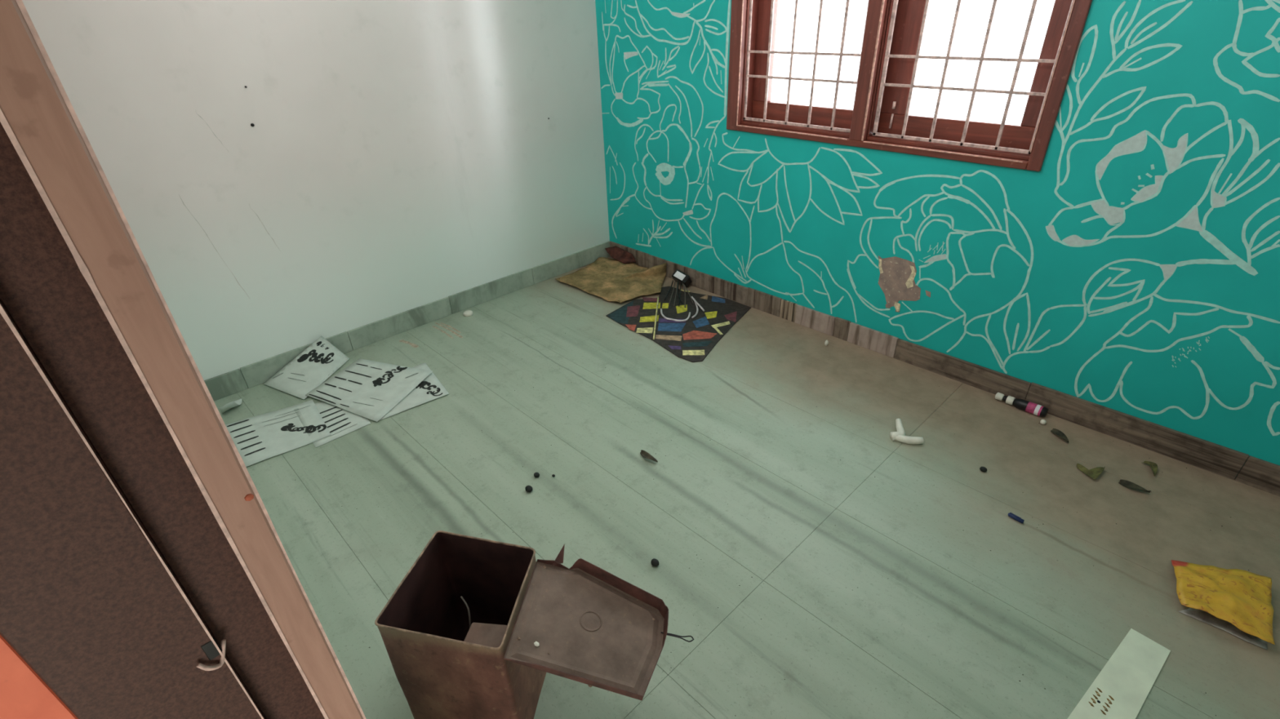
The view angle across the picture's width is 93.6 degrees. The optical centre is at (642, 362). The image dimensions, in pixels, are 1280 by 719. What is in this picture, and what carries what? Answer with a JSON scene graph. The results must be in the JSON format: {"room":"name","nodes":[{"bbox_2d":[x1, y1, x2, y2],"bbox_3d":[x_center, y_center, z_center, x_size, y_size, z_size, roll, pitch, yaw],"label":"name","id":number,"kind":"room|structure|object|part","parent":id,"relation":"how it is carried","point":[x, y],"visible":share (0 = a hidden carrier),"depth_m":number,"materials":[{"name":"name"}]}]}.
{"room":"abandoned building interior","nodes":[
{"label":"abandoned building interior","id":0,"kind":"room"},
{"bbox_2d":[22,0,609,387],"bbox_3d":[-1.394,-1.409,2.824,2.950,2.900,0.206,-28,39,-36],"label":"wall","id":1,"kind":"structure","parent":0,"point":[286,175],"depth_m":2.85,"materials":[{"name":"white paint"}]},
{"bbox_2d":[204,240,610,400],"bbox_3d":[-1.181,-0.316,3.507,2.663,0.112,0.014,-28,39,-36],"label":"baseboard","id":2,"kind":"structure","parent":1,"relation":"attached to","point":[233,382],"depth_m":3.40,"materials":[{"name":"grey tile"}]},
{"bbox_2d":[213,256,1279,718],"bbox_3d":[-0.405,0.806,1.812,4.800,0.121,4.400,-28,39,-36],"label":"floor","id":3,"kind":"structure","parent":0,"point":[852,565],"depth_m":2.09,"materials":[{"name":"tile"}]},
{"bbox_2d":[219,398,241,413],"bbox_3d":[-1.880,0.187,2.745,0.103,0.067,0.123,-28,39,-36],"label":"paper scrap","id":4,"kind":"object","parent":3,"relation":"on","point":[233,404],"visible":1,"depth_m":2.72,"materials":[{"name":"white paper"}]},
{"bbox_2d":[225,400,330,466],"bbox_3d":[-1.601,0.295,2.610,0.376,0.007,0.393,-23,37,-31],"label":"printed sheet","id":5,"kind":"object","parent":3,"relation":"on","point":[258,438],"visible":0.98,"depth_m":2.60,"materials":[{"name":"white paper"}]},
{"bbox_2d":[263,336,349,399],"bbox_3d":[-1.639,-0.003,2.977,0.314,0.137,0.357,14,35,25],"label":"printed sheet","id":6,"kind":"object","parent":3,"relation":"on","point":[320,360],"visible":1,"depth_m":2.99,"materials":[{"name":"white paper"}]},
{"bbox_2d":[293,401,370,447],"bbox_3d":[-1.389,0.242,2.691,0.237,0.002,0.368,-24,37,-32],"label":"printed sheet","id":7,"kind":"object","parent":3,"relation":"on","point":[340,422],"visible":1,"depth_m":2.66,"materials":[{"name":"white paper"}]},
{"bbox_2d":[305,358,433,422],"bbox_3d":[-1.320,0.115,2.877,0.482,0.012,0.423,9,33,18],"label":"printed sheet","id":8,"kind":"object","parent":3,"relation":"on","point":[369,389],"visible":1,"depth_m":2.88,"materials":[{"name":"white paper"}]},
{"bbox_2d":[379,362,448,420],"bbox_3d":[-1.135,0.128,2.861,0.384,0.005,0.382,-28,39,-36],"label":"printed sheet","id":9,"kind":"object","parent":3,"relation":"on","point":[430,388],"visible":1,"depth_m":2.82,"materials":[{"name":"white paper"}]},
{"bbox_2d":[462,310,472,316],"bbox_3d":[-1.033,-0.294,3.551,0.055,0.019,0.056,-28,39,-36],"label":"cap","id":10,"kind":"object","parent":3,"relation":"on","point":[468,313],"visible":1,"depth_m":3.54,"materials":[{"name":"white plastic"}]},
{"bbox_2d":[524,485,533,492],"bbox_3d":[-0.424,0.469,2.237,0.026,0.024,0.031,-28,39,-36],"label":"pellet","id":11,"kind":"object","parent":3,"relation":"on","point":[528,488],"visible":1,"depth_m":2.23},
{"bbox_2d":[374,530,693,718],"bbox_3d":[-0.224,0.698,1.454,0.687,0.423,0.299,5,32,12],"label":"open box","id":12,"kind":"object","parent":3,"relation":"on","point":[583,623],"visible":1,"depth_m":1.39,"materials":[{"name":"brown metal"}]},
{"bbox_2d":[460,595,471,627],"bbox_3d":[-0.422,0.721,1.507,0.031,0.332,0.064,0,31,4],"label":"wire","id":13,"kind":"object","parent":12,"relation":"in","point":[461,597],"visible":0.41,"depth_m":1.44,"materials":[{"name":"grey metal"}]},
{"bbox_2d":[463,622,506,647],"bbox_3d":[-0.351,0.762,1.433,0.094,0.327,0.092,2,31,7],"label":"carton","id":14,"kind":"object","parent":12,"relation":"in","point":[484,634],"visible":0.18,"depth_m":1.36,"materials":[{"name":"brown cardboard"}]},
{"bbox_3d":[-0.110,0.588,1.353,0.330,0.108,0.269,3,31,8],"label":"lid","id":15,"kind":"part","parent":12,"relation":"part of","materials":[{"name":"brown metal"}]},
{"bbox_2d":[533,472,539,477],"bbox_3d":[-0.408,0.430,2.307,0.021,0.019,0.025,-28,39,-36],"label":"pellet","id":16,"kind":"object","parent":3,"relation":"on","point":[535,474],"visible":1,"depth_m":2.30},
{"bbox_2d":[555,257,666,302],"bbox_3d":[-0.172,-0.575,3.878,0.530,0.099,0.721,-28,39,-36],"label":"mat","id":17,"kind":"object","parent":3,"relation":"on","point":[609,279],"visible":1,"depth_m":3.89,"materials":[{"name":"fabric"}]},
{"bbox_2d":[604,246,635,263],"bbox_3d":[-0.164,-0.750,4.151,0.064,0.070,0.270,-28,39,-36],"label":"rag","id":18,"kind":"object","parent":17,"relation":"on","point":[617,253],"visible":1,"depth_m":4.15,"materials":[{"name":"brown fabric"}]},
{"bbox_2d":[640,449,657,462],"bbox_3d":[0.020,0.372,2.376,0.029,0.019,0.098,-28,39,-36],"label":"dry leaf","id":19,"kind":"object","parent":3,"relation":"on","point":[643,453],"visible":1,"depth_m":2.38,"materials":[{"name":"brown plant"}]},
{"bbox_2d":[650,558,658,566],"bbox_3d":[0.039,0.640,1.926,0.024,0.022,0.029,-28,39,-36],"label":"pellet","id":20,"kind":"object","parent":3,"relation":"on","point":[655,562],"visible":1,"depth_m":1.92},
{"bbox_2d":[605,286,751,362],"bbox_3d":[0.240,-0.262,3.435,0.709,0.005,0.786,-28,39,-36],"label":"striped mat","id":21,"kind":"object","parent":3,"relation":"on","point":[692,340],"visible":0.98,"depth_m":3.40,"materials":[{"name":"fabric"}]},
{"bbox_2d":[653,297,658,339],"bbox_3d":[0.075,-0.262,3.428,0.010,0.013,0.516,1,31,4],"label":"stick","id":22,"kind":"object","parent":21,"relation":"on","point":[658,297],"visible":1,"depth_m":3.41,"materials":[{"name":"yellow wood"}]},
{"bbox_2d":[660,308,690,321],"bbox_3d":[0.174,-0.272,3.441,0.193,0.010,0.122,9,33,18],"label":"cord","id":23,"kind":"object","parent":21,"relation":"on","point":[661,313],"visible":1,"depth_m":3.40,"materials":[{"name":"white plastic"}]},
{"bbox_2d":[663,269,693,307],"bbox_3d":[0.217,-0.464,3.679,0.178,0.100,0.401,-1,31,2],"label":"gadget","id":24,"kind":"object","parent":21,"relation":"on","point":[683,279],"visible":1,"depth_m":3.75,"materials":[{"name":"black plastic"}]},
{"bbox_2d":[691,297,698,318],"bbox_3d":[0.307,-0.322,3.516,0.037,0.010,0.258,1,31,6],"label":"cord","id":25,"kind":"object","parent":21,"relation":"on","point":[696,305],"visible":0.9,"depth_m":3.48,"materials":[{"name":"white plastic"}]},
{"bbox_2d":[691,296,704,311],"bbox_3d":[0.322,-0.349,3.535,0.013,0.010,0.203,-10,32,-13],"label":"cord","id":26,"kind":"object","parent":21,"relation":"on","point":[693,299],"visible":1,"depth_m":3.53,"materials":[{"name":"white plastic"}]},
{"bbox_2d":[306,307,1248,716],"bbox_3d":[0.236,0.399,2.337,2.501,0.002,3.633,-28,39,-36],"label":"floor grit","id":27,"kind":"structure","parent":3,"relation":"on","point":[561,308],"depth_m":2.23,"materials":[{"name":"black stone"}]},
{"bbox_2d":[889,418,923,444],"bbox_3d":[1.054,0.292,2.442,0.101,0.051,0.152,-14,33,-19],"label":"plastic","id":28,"kind":"object","parent":3,"relation":"on","point":[900,436],"visible":1,"depth_m":2.42,"materials":[{"name":"white plastic"}]},
{"bbox_3d":[1.040,0.278,2.466,0.061,0.051,0.112,1,31,5],"label":"arm","id":29,"kind":"part","parent":28,"relation":"part of","materials":[{"name":"white plastic"}]},
{"bbox_3d":[1.067,0.309,2.416,0.112,0.035,0.037,9,33,17],"label":"arm","id":30,"kind":"part","parent":28,"relation":"part of","materials":[{"name":"white plastic"}]},
{"bbox_2d":[979,466,986,471],"bbox_3d":[1.281,0.400,2.260,0.021,0.019,0.025,-28,39,-36],"label":"pellet","id":31,"kind":"object","parent":3,"relation":"on","point":[981,468],"visible":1,"depth_m":2.25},
{"bbox_2d":[1008,512,1024,524],"bbox_3d":[1.272,0.527,2.049,0.014,0.016,0.049,-23,37,-32],"label":"cap","id":32,"kind":"object","parent":3,"relation":"on","point":[1014,517],"visible":1,"depth_m":2.04,"materials":[{"name":"blue plastic"}]},
{"bbox_2d":[995,392,1048,417],"bbox_3d":[1.626,0.176,2.587,0.048,0.046,0.200,-28,39,-36],"label":"bottle","id":33,"kind":"object","parent":3,"relation":"on","point":[1033,408],"visible":1,"depth_m":2.56,"materials":[{"name":"black glass"}]},
{"bbox_2d":[1040,419,1046,424],"bbox_3d":[1.662,0.245,2.494,0.021,0.022,0.021,-28,39,-36],"label":"bead","id":34,"kind":"object","parent":3,"relation":"on","point":[1042,421],"visible":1,"depth_m":2.49,"materials":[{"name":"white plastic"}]},
{"bbox_2d":[1050,428,1068,443],"bbox_3d":[1.680,0.292,2.415,0.032,0.019,0.090,-5,31,-5],"label":"dry leaf","id":35,"kind":"object","parent":3,"relation":"on","point":[1060,433],"visible":1,"depth_m":2.42,"materials":[{"name":"brown plant"}]},
{"bbox_2d":[1076,463,1105,479],"bbox_3d":[1.671,0.407,2.222,0.089,0.019,0.086,5,32,11],"label":"dry leaf","id":36,"kind":"object","parent":3,"relation":"on","point":[1095,473],"visible":1,"depth_m":2.23,"materials":[{"name":"green plant"}]},
{"bbox_2d":[1067,628,1170,718],"bbox_3d":[1.193,0.850,1.527,0.522,0.004,0.110,-24,37,-32],"label":"strip","id":37,"kind":"object","parent":3,"relation":"on","point":[1121,689],"visible":1,"depth_m":1.56,"materials":[{"name":"white paper"}]},
{"bbox_2d":[1118,480,1151,493],"bbox_3d":[1.762,0.445,2.153,0.032,0.019,0.090,-28,39,-36],"label":"dry leaf","id":38,"kind":"object","parent":3,"relation":"on","point":[1124,482],"visible":1,"depth_m":2.16,"materials":[{"name":"brown plant"}]},
{"bbox_2d":[1143,461,1157,475],"bbox_3d":[1.899,0.393,2.232,0.039,0.019,0.082,4,31,11],"label":"dry leaf","id":39,"kind":"object","parent":3,"relation":"on","point":[1153,466],"visible":1,"depth_m":2.24,"materials":[{"name":"green plant"}]},
{"bbox_2d":[1171,560,1275,650],"bbox_3d":[1.682,0.666,1.752,0.224,0.056,0.266,21,38,34],"label":"snack packet","id":40,"kind":"object","parent":3,"relation":"on","point":[1237,602],"visible":1,"depth_m":1.72,"materials":[{"name":"yellow plastic"}]},
{"bbox_2d":[595,0,1279,474],"bbox_3d":[1.196,-1.269,2.442,0.203,2.900,4.400,-28,39,-36],"label":"wall","id":41,"kind":"structure","parent":0,"point":[1135,273],"depth_m":2.36,"materials":[{"name":"teal paint"}]},
{"bbox_2d":[601,23,703,137],"bbox_3d":[0.027,-1.632,3.459,0.001,0.561,0.855,-28,39,-36],"label":"flower","id":42,"kind":"object","parent":41,"relation":"on","point":[652,74],"depth_m":3.43,"materials":[{"name":"paint"}]},
{"bbox_2d":[601,0,715,44],"bbox_3d":[0.060,-1.860,3.274,0.001,0.221,0.857,-28,39,-36],"label":"flower","id":43,"kind":"object","parent":41,"relation":"on","point":[624,22],"depth_m":3.25,"materials":[{"name":"paint"}]},
{"bbox_2d":[632,103,711,247],"bbox_3d":[0.166,-1.136,3.609,0.001,0.783,0.668,-28,39,-36],"label":"flower","id":44,"kind":"object","parent":41,"relation":"on","point":[672,142],"depth_m":3.59,"materials":[{"name":"paint"}]},
{"bbox_2d":[689,192,789,295],"bbox_3d":[0.543,-0.703,3.428,0.001,0.503,0.728,-28,39,-36],"label":"flower","id":45,"kind":"object","parent":41,"relation":"on","point":[740,238],"depth_m":3.41,"materials":[{"name":"paint"}]},
{"bbox_2d":[718,132,882,232],"bbox_3d":[0.748,-0.889,3.061,0.001,0.457,0.947,-28,39,-36],"label":"flower","id":46,"kind":"object","parent":41,"relation":"on","point":[773,184],"depth_m":3.02,"materials":[{"name":"paint"}]},
{"bbox_2d":[726,0,1092,171],"bbox_3d":[1.001,-1.502,2.467,0.157,1.155,1.495,-28,39,-36],"label":"window","id":47,"kind":"structure","parent":41,"relation":"in","point":[879,118],"depth_m":2.55,"materials":[{"name":"brown wood"}]},
{"bbox_3d":[0.489,-1.743,2.900,0.116,1.155,0.070,-28,39,-36],"label":"frame post","id":48,"kind":"part","parent":47,"relation":"part of","materials":[{"name":"brown wood"}]},
{"bbox_3d":[0.804,-1.230,2.979,0.040,0.090,0.660,-28,39,-36],"label":"sash rail","id":49,"kind":"part","parent":47,"relation":"part of","materials":[{"name":"brown wood"}]},
{"bbox_3d":[1.012,-1.007,2.737,0.116,0.028,1.378,-28,39,-36],"label":"frame sill","id":50,"kind":"part","parent":47,"relation":"part of","materials":[{"name":"brown wood"}]},
{"bbox_3d":[1.313,-0.976,2.525,0.040,0.090,0.695,-28,39,-36],"label":"sash rail","id":51,"kind":"part","parent":47,"relation":"part of","materials":[{"name":"brown wood"}]},
{"bbox_3d":[1.493,-1.241,2.003,0.116,1.155,0.047,-28,39,-36],"label":"frame post","id":52,"kind":"part","parent":47,"relation":"part of","materials":[{"name":"brown wood"}]},
{"bbox_2d":[846,169,1033,352],"bbox_3d":[1.286,-0.458,2.683,0.001,0.825,0.784,-28,39,-36],"label":"flower","id":53,"kind":"object","parent":41,"relation":"on","point":[940,260],"depth_m":2.65,"materials":[{"name":"paint"}]},
{"bbox_2d":[609,240,1279,496],"bbox_3d":[1.163,-0.117,3.040,0.014,0.112,3.985,-28,39,-36],"label":"baseboard","id":54,"kind":"structure","parent":41,"relation":"attached to","point":[1263,475],"depth_m":2.62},
{"bbox_2d":[1045,93,1279,275],"bbox_3d":[1.736,-0.616,2.036,0.001,0.546,0.699,-28,39,-36],"label":"flower","id":55,"kind":"object","parent":41,"relation":"on","point":[1187,184],"depth_m":2.01,"materials":[{"name":"paint"}]},
{"bbox_2d":[1074,293,1279,419],"bbox_3d":[1.937,0.007,2.191,0.001,0.503,0.526,-28,39,-36],"label":"flower","id":56,"kind":"object","parent":41,"relation":"on","point":[1141,356],"depth_m":2.17,"materials":[{"name":"paint"}]},
{"bbox_2d":[1213,0,1279,102],"bbox_3d":[1.806,-0.915,1.761,0.001,0.264,0.190,-28,39,-36],"label":"flower","id":57,"kind":"object","parent":41,"relation":"on","point":[1246,42],"depth_m":1.78,"materials":[{"name":"paint"}]},
{"bbox_2d":[1265,0,1279,13],"bbox_3d":[1.983,-1.164,1.386,0.001,0.825,0.784,-28,39,-36],"label":"flower","id":58,"kind":"object","parent":41,"relation":"on","point":[1271,6],"depth_m":1.71,"materials":[{"name":"paint"}]},
{"bbox_3d":[-0.882,-0.216,0.705,0.285,2.800,4.000,-28,39,-36],"label":"wall","id":59,"kind":"structure","parent":0,"visible":0},
{"bbox_2d":[0,0,365,718],"bbox_3d":[-0.126,0.425,0.212,0.307,2.160,1.120,-28,39,-36],"label":"door","id":60,"kind":"structure","parent":59,"relation":"in","point":[145,572],"depth_m":0.47,"materials":[{"name":"brown paint"}]},
{"bbox_3d":[-0.474,0.262,0.563,0.102,2.100,0.082,-28,39,-36],"label":"frame post","id":61,"kind":"part","parent":60,"relation":"part of","materials":[{"name":"brown paint"}]},
{"bbox_2d":[200,637,222,660],"bbox_3d":[-0.413,0.274,0.574,0.014,0.027,0.005,-28,39,-36],"label":"door handle","id":62,"kind":"object","parent":60,"relation":"attached to","point":[211,650],"depth_m":0.57,"materials":[{"name":"grey metal"}]}
]}

